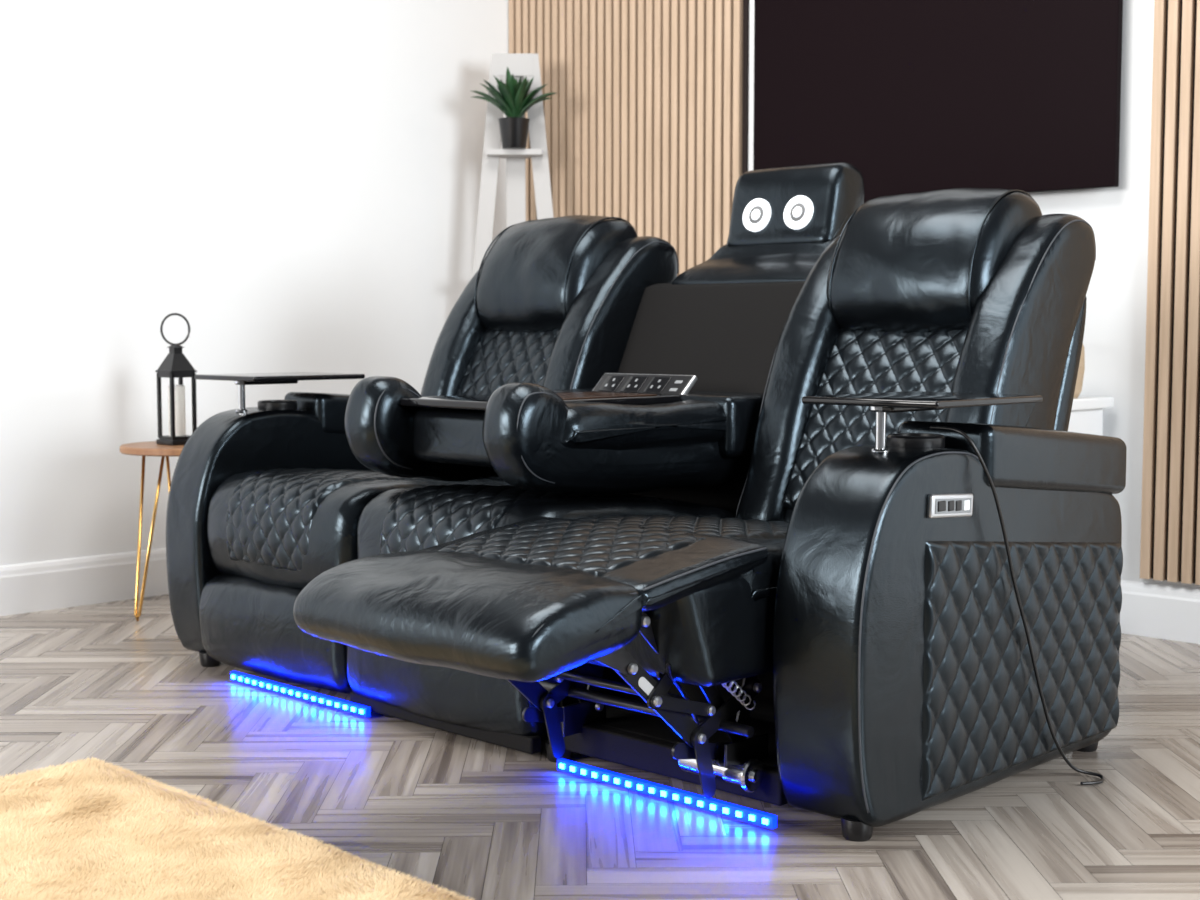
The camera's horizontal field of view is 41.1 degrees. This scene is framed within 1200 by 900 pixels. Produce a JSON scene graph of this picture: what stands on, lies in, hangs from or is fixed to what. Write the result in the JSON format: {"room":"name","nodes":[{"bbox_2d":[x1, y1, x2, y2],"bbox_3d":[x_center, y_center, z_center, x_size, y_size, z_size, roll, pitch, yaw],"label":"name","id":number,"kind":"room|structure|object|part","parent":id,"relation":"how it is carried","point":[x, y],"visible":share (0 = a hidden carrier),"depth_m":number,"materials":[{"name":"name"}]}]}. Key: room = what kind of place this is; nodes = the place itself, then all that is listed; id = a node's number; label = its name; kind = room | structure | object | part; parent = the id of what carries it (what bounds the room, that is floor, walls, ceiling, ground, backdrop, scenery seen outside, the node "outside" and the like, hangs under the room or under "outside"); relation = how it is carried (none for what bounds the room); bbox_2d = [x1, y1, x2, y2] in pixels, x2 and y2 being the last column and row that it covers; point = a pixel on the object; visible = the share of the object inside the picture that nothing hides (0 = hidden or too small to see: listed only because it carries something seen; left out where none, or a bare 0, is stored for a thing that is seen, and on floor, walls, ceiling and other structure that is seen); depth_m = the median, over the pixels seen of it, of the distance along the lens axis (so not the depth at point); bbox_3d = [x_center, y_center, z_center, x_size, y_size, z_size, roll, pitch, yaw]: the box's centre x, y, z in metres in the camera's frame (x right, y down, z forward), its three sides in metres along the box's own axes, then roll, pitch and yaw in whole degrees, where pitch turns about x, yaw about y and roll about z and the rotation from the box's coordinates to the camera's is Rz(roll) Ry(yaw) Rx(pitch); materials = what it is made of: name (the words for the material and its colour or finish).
{"room":"living room","nodes":[
{"label":"living room","id":0,"kind":"room"},
{"bbox_2d":[0,0,508,565],"bbox_3d":[-2.641,-0.790,3.968,0.120,2.700,6.720,4,6,44],"label":"wall","id":1,"kind":"structure","parent":0,"point":[297,182],"depth_m":5.25,"materials":[{"name":"white paint"}]},
{"bbox_2d":[0,548,168,615],"bbox_3d":[-2.633,0.488,3.973,0.018,0.150,6.600,4,6,44],"label":"baseboard","id":2,"kind":"structure","parent":1,"relation":"attached to","point":[79,581],"depth_m":4.99,"materials":[{"name":"white"}]},
{"bbox_2d":[0,594,1199,899],"bbox_3d":[-0.192,0.732,1.745,7.692,0.002,7.296,4,6,44],"label":"floor","id":3,"kind":"structure","parent":0,"point":[476,819],"depth_m":2.95,"materials":[{"name":"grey wood"}]},
{"bbox_2d":[120,441,183,620],"bbox_3d":[-1.248,0.239,4.866,0.400,0.514,0.404,4,6,44],"label":"side table","id":4,"kind":"object","parent":3,"relation":"on","point":[150,448],"visible":0.32,"depth_m":4.72,"materials":[{"name":"brown wood"}]},
{"bbox_3d":[-1.346,0.260,4.741,0.099,0.490,0.086,4,6,44],"label":"hairpin leg","id":5,"kind":"part","parent":4,"relation":"part of","materials":[{"name":"gold metal"}]},
{"bbox_3d":[-1.313,0.239,5.019,0.100,0.490,0.080,-2,5,-24],"label":"hairpin leg","id":6,"kind":"part","parent":4,"relation":"part of","materials":[{"name":"gold metal"}]},
{"bbox_2d":[155,313,196,445],"bbox_3d":[-1.279,-0.215,4.829,0.092,0.396,0.092,4,6,44],"label":"lantern","id":7,"kind":"object","parent":4,"relation":"on","point":[176,382],"visible":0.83,"depth_m":4.81,"materials":[{"name":"black metal"},{"name":"glass"},{"name":"wax"}]},
{"bbox_3d":[-1.279,-0.361,4.818,0.090,0.102,0.012,0,4,3],"label":"ring handle","id":8,"kind":"part","parent":7,"relation":"part of","materials":[{"name":"black plastic"}]},
{"bbox_3d":[-1.279,-0.132,4.836,0.076,0.179,0.076,4,6,44],"label":"glass pane","id":9,"kind":"part","parent":7,"relation":"part of","materials":[{"name":"white"}]},
{"bbox_3d":[-1.279,-0.136,4.835,0.084,0.198,0.084,4,6,44],"label":"frame","id":10,"kind":"part","parent":7,"relation":"part of","materials":[{"name":"black plastic"}]},
{"bbox_2d":[0,756,474,899],"bbox_3d":[-0.830,0.704,1.850,2.077,0.037,1.674,4,6,44],"label":"rug","id":11,"kind":"object","parent":3,"relation":"on","point":[89,829],"visible":1,"depth_m":2.56,"materials":[{"name":"beige fur"}]},
{"bbox_2d":[472,53,553,276],"bbox_3d":[-0.309,-0.510,5.850,0.510,1.860,0.260,0,4,0],"label":"ladder shelf","id":12,"kind":"object","parent":3,"relation":"on","point":[523,65],"visible":0.39,"depth_m":5.84,"materials":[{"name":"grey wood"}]},
{"bbox_3d":[-0.449,-0.513,5.890,0.230,1.860,0.020,0,4,0],"label":"shelf leg","id":13,"kind":"part","parent":12,"relation":"part of","materials":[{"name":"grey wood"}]},
{"bbox_2d":[472,67,556,148],"bbox_3d":[-0.308,-1.227,5.751,0.303,0.283,0.263,-3,5,-33],"label":"potted plant","id":14,"kind":"object","parent":12,"relation":"on","point":[512,100],"visible":1,"depth_m":5.72,"materials":[{"name":"green plant"}]},
{"bbox_3d":[-0.309,-1.140,5.767,0.116,0.107,0.116,4,6,44],"label":"pot","id":15,"kind":"part","parent":14,"relation":"part of","materials":[{"name":"black ceramic"}]},
{"bbox_3d":[-0.309,-0.487,5.942,0.070,1.800,0.080,0,4,0],"label":"leg","id":16,"kind":"part","parent":12,"relation":"part of","materials":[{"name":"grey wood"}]},
{"bbox_3d":[-0.169,-0.513,5.890,0.230,1.860,0.020,0,4,0],"label":"shelf leg","id":17,"kind":"part","parent":12,"relation":"part of","materials":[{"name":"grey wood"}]},
{"bbox_2d":[166,162,1126,841],"bbox_3d":[-0.087,-0.055,3.604,2.267,1.281,1.889,4,6,44],"label":"recliner sofa","id":18,"kind":"object","parent":3,"relation":"on","point":[809,515],"visible":1,"depth_m":3.27,"materials":[{"name":"black leather"}]},
{"bbox_3d":[-0.935,-0.141,4.176,0.040,0.085,0.040,4,6,44],"label":"tray stem","id":19,"kind":"part","parent":18,"relation":"part of","materials":[{"name":"silver metal"}]},
{"bbox_3d":[-0.742,0.195,4.399,0.160,0.636,0.931,4,6,44],"label":"armrest","id":20,"kind":"part","parent":18,"relation":"part of","materials":[{"name":"black leather"}]},
{"bbox_3d":[-0.743,0.440,3.868,0.605,0.250,0.190,4,6,44],"label":"panel","id":21,"kind":"part","parent":18,"relation":"part of","materials":[{"name":"black leather"}]},
{"bbox_3d":[-0.619,-0.087,4.511,0.182,0.164,0.553,4,6,44],"label":"storage lid","id":22,"kind":"part","parent":18,"relation":"part of","materials":[{"name":"black leather"}]},
{"bbox_2d":[207,470,499,588],"bbox_3d":[-0.541,0.190,4.057,0.607,0.291,0.726,4,6,44],"label":"seat cushion","id":23,"kind":"object","parent":18,"relation":"on","point":[267,529],"depth_m":3.80,"materials":[{"name":"black leather"}]},
{"bbox_3d":[-0.570,0.156,4.024,0.371,0.224,0.647,4,6,44],"label":"quilted seat panel","id":24,"kind":"part","parent":18,"relation":"part of","materials":[{"name":"black leather"}]},
{"bbox_3d":[-0.307,0.472,3.444,0.607,0.252,0.190,4,6,44],"label":"panel","id":25,"kind":"part","parent":18,"relation":"part of","materials":[{"name":"black leather"}]},
{"bbox_3d":[-0.179,-0.171,4.402,0.449,0.748,0.494,4,6,44],"label":"backrest","id":26,"kind":"part","parent":18,"relation":"part of","materials":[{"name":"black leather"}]},
{"bbox_3d":[-0.253,-0.147,4.328,0.375,0.429,0.244,4,6,44],"label":"quilted panel","id":27,"kind":"part","parent":18,"relation":"part of","materials":[{"name":"black leather"}]},
{"bbox_3d":[-0.135,0.188,3.600,0.373,0.224,0.647,4,6,44],"label":"quilted seat panel","id":28,"kind":"part","parent":18,"relation":"part of","materials":[{"name":"black leather"}]},
{"bbox_2d":[357,485,735,558],"bbox_3d":[-0.105,0.225,3.633,0.609,0.288,0.732,4,6,44],"label":"seat cushion","id":29,"kind":"object","parent":18,"relation":"on","point":[401,519],"depth_m":3.43,"materials":[{"name":"black leather"}]},
{"bbox_3d":[-0.037,0.276,3.708,1.810,0.587,0.909,4,6,44],"label":"frame","id":30,"kind":"part","parent":18,"relation":"part of","materials":[{"name":"black metal"}]},
{"bbox_3d":[-0.053,0.168,2.839,0.417,0.050,0.290,4,6,44],"label":"quilted calf panel","id":31,"kind":"part","parent":18,"relation":"part of","materials":[{"name":"black leather"}]},
{"bbox_2d":[598,376,625,390],"bbox_3d":[0.029,-0.163,3.909,0.058,0.037,0.039,4,6,44],"label":"power socket","id":32,"kind":"object","parent":18,"relation":"attached to","point":[607,383],"depth_m":3.91,"materials":[{"name":"black plastic"}]},
{"bbox_3d":[0.007,0.427,2.925,0.400,0.016,0.016,4,6,44],"label":"cross rod","id":33,"kind":"part","parent":18,"relation":"part of","materials":[{"name":"grey metal"}]},
{"bbox_2d":[620,376,647,391],"bbox_3d":[0.083,-0.159,3.857,0.058,0.037,0.039,4,6,44],"label":"power socket","id":34,"kind":"object","parent":18,"relation":"attached to","point":[628,383],"depth_m":3.86,"materials":[{"name":"black plastic"}]},
{"bbox_3d":[0.098,-0.156,3.844,0.288,0.049,0.053,4,6,44],"label":"panel","id":35,"kind":"part","parent":18,"relation":"part of","materials":[{"name":"black plastic"}]},
{"bbox_3d":[0.102,-0.151,3.848,0.300,0.062,0.065,4,6,44],"label":"power panel","id":36,"kind":"part","parent":18,"relation":"part of","materials":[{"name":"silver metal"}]},
{"bbox_2d":[643,377,670,392],"bbox_3d":[0.136,-0.155,3.804,0.058,0.037,0.039,4,6,44],"label":"power socket","id":37,"kind":"object","parent":18,"relation":"attached to","point":[650,384],"depth_m":3.80,"materials":[{"name":"black plastic"}]},
{"bbox_3d":[0.272,0.160,3.158,0.397,0.078,0.670,4,6,44],"label":"quilted seat panel","id":38,"kind":"part","parent":18,"relation":"part of","materials":[{"name":"black leather"}]},
{"bbox_2d":[593,522,784,600],"bbox_3d":[0.308,0.210,3.192,0.593,0.174,0.807,4,6,44],"label":"seat cushion","id":39,"kind":"object","parent":18,"relation":"on","point":[757,548],"depth_m":2.79,"materials":[{"name":"black leather"}]},
{"bbox_3d":[0.277,-0.111,4.003,0.632,0.625,0.372,4,6,44],"label":"panel","id":40,"kind":"part","parent":18,"relation":"part of","materials":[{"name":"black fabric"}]},
{"bbox_3d":[0.210,0.567,2.864,0.150,0.044,0.044,4,6,44],"label":"recliner motor","id":41,"kind":"part","parent":18,"relation":"part of","materials":[{"name":"silver metal"}]},
{"bbox_3d":[0.692,-0.107,3.553,0.454,0.746,0.490,4,6,44],"label":"backrest","id":42,"kind":"part","parent":18,"relation":"part of","materials":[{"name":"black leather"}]},
{"bbox_3d":[0.619,-0.084,3.480,0.380,0.429,0.244,4,6,44],"label":"quilted panel","id":43,"kind":"part","parent":18,"relation":"part of","materials":[{"name":"black leather"}]},
{"bbox_3d":[0.489,-0.037,2.790,0.040,0.085,0.040,4,6,44],"label":"tray stem","id":44,"kind":"part","parent":18,"relation":"part of","materials":[{"name":"silver metal"}]},
{"bbox_3d":[0.682,0.299,3.013,0.190,0.635,0.932,4,6,44],"label":"armrest","id":45,"kind":"part","parent":18,"relation":"part of","materials":[{"name":"black leather"}]},
{"bbox_3d":[0.609,0.097,2.781,0.012,0.049,0.137,4,6,44],"label":"control plate","id":46,"kind":"part","parent":18,"relation":"part of","materials":[{"name":"silver metal"}]},
{"bbox_3d":[0.811,0.017,3.119,0.212,0.164,0.553,4,6,44],"label":"storage lid","id":47,"kind":"part","parent":18,"relation":"part of","materials":[{"name":"black leather"}]},
{"bbox_3d":[0.812,0.363,3.007,0.012,0.455,0.718,4,6,44],"label":"quilted panel","id":48,"kind":"part","parent":18,"relation":"part of","materials":[{"name":"black leather"}]},
{"bbox_3d":[0.772,-0.023,3.642,0.594,0.675,0.258,4,6,44],"label":"panel","id":49,"kind":"part","parent":18,"relation":"part of","materials":[{"name":"black leather"}]},
{"bbox_2d":[1068,396,1112,434],"bbox_3d":[1.096,0.165,4.671,0.690,0.650,0.310,4,6,44],"label":"base cabinet","id":50,"kind":"object","parent":3,"relation":"on","point":[1086,416],"visible":0.16,"depth_m":4.45,"materials":[{"name":"white"}]},
{"bbox_2d":[1074,344,1084,397],"bbox_3d":[1.286,-0.238,4.455,0.124,0.185,0.124,4,6,44],"label":"woven vase","id":51,"kind":"object","parent":50,"relation":"on","point":[1078,388],"visible":0.06,"depth_m":4.42,"materials":[{"name":"beige wicker"}]},
{"bbox_2d":[748,0,1199,588],"bbox_3d":[2.185,-0.782,3.870,6.925,2.700,0.120,4,6,44],"label":"wall","id":52,"kind":"structure","parent":0,"point":[1114,339],"depth_m":4.51,"materials":[{"name":"white paint"}]},
{"bbox_2d":[509,0,748,275],"bbox_3d":[0.074,-1.001,5.814,1.168,2.515,0.030,4,6,44],"label":"panel","id":53,"kind":"object","parent":52,"relation":"attached to","point":[647,119],"visible":0.34,"depth_m":5.70,"materials":[{"name":"beige wood"}]},
{"bbox_2d":[753,0,1122,202],"bbox_3d":[0.990,-1.140,4.887,1.285,0.745,0.060,4,6,44],"label":"television","id":54,"kind":"object","parent":52,"relation":"attached to","point":[917,96],"visible":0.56,"depth_m":4.81,"materials":[{"name":"black"}]},
{"bbox_2d":[1120,580,1199,643],"bbox_3d":[2.143,0.493,3.910,6.907,0.150,0.018,4,6,44],"label":"baseboard","id":55,"kind":"structure","parent":52,"relation":"attached to","point":[1169,612],"depth_m":4.46,"materials":[{"name":"white"}]},
{"bbox_2d":[1140,0,1199,584],"bbox_3d":[1.956,-0.864,3.982,1.217,2.515,0.030,4,6,44],"label":"panel","id":56,"kind":"object","parent":52,"relation":"attached to","point":[1170,508],"visible":1,"depth_m":4.38,"materials":[{"name":"beige wood"}]}
]}

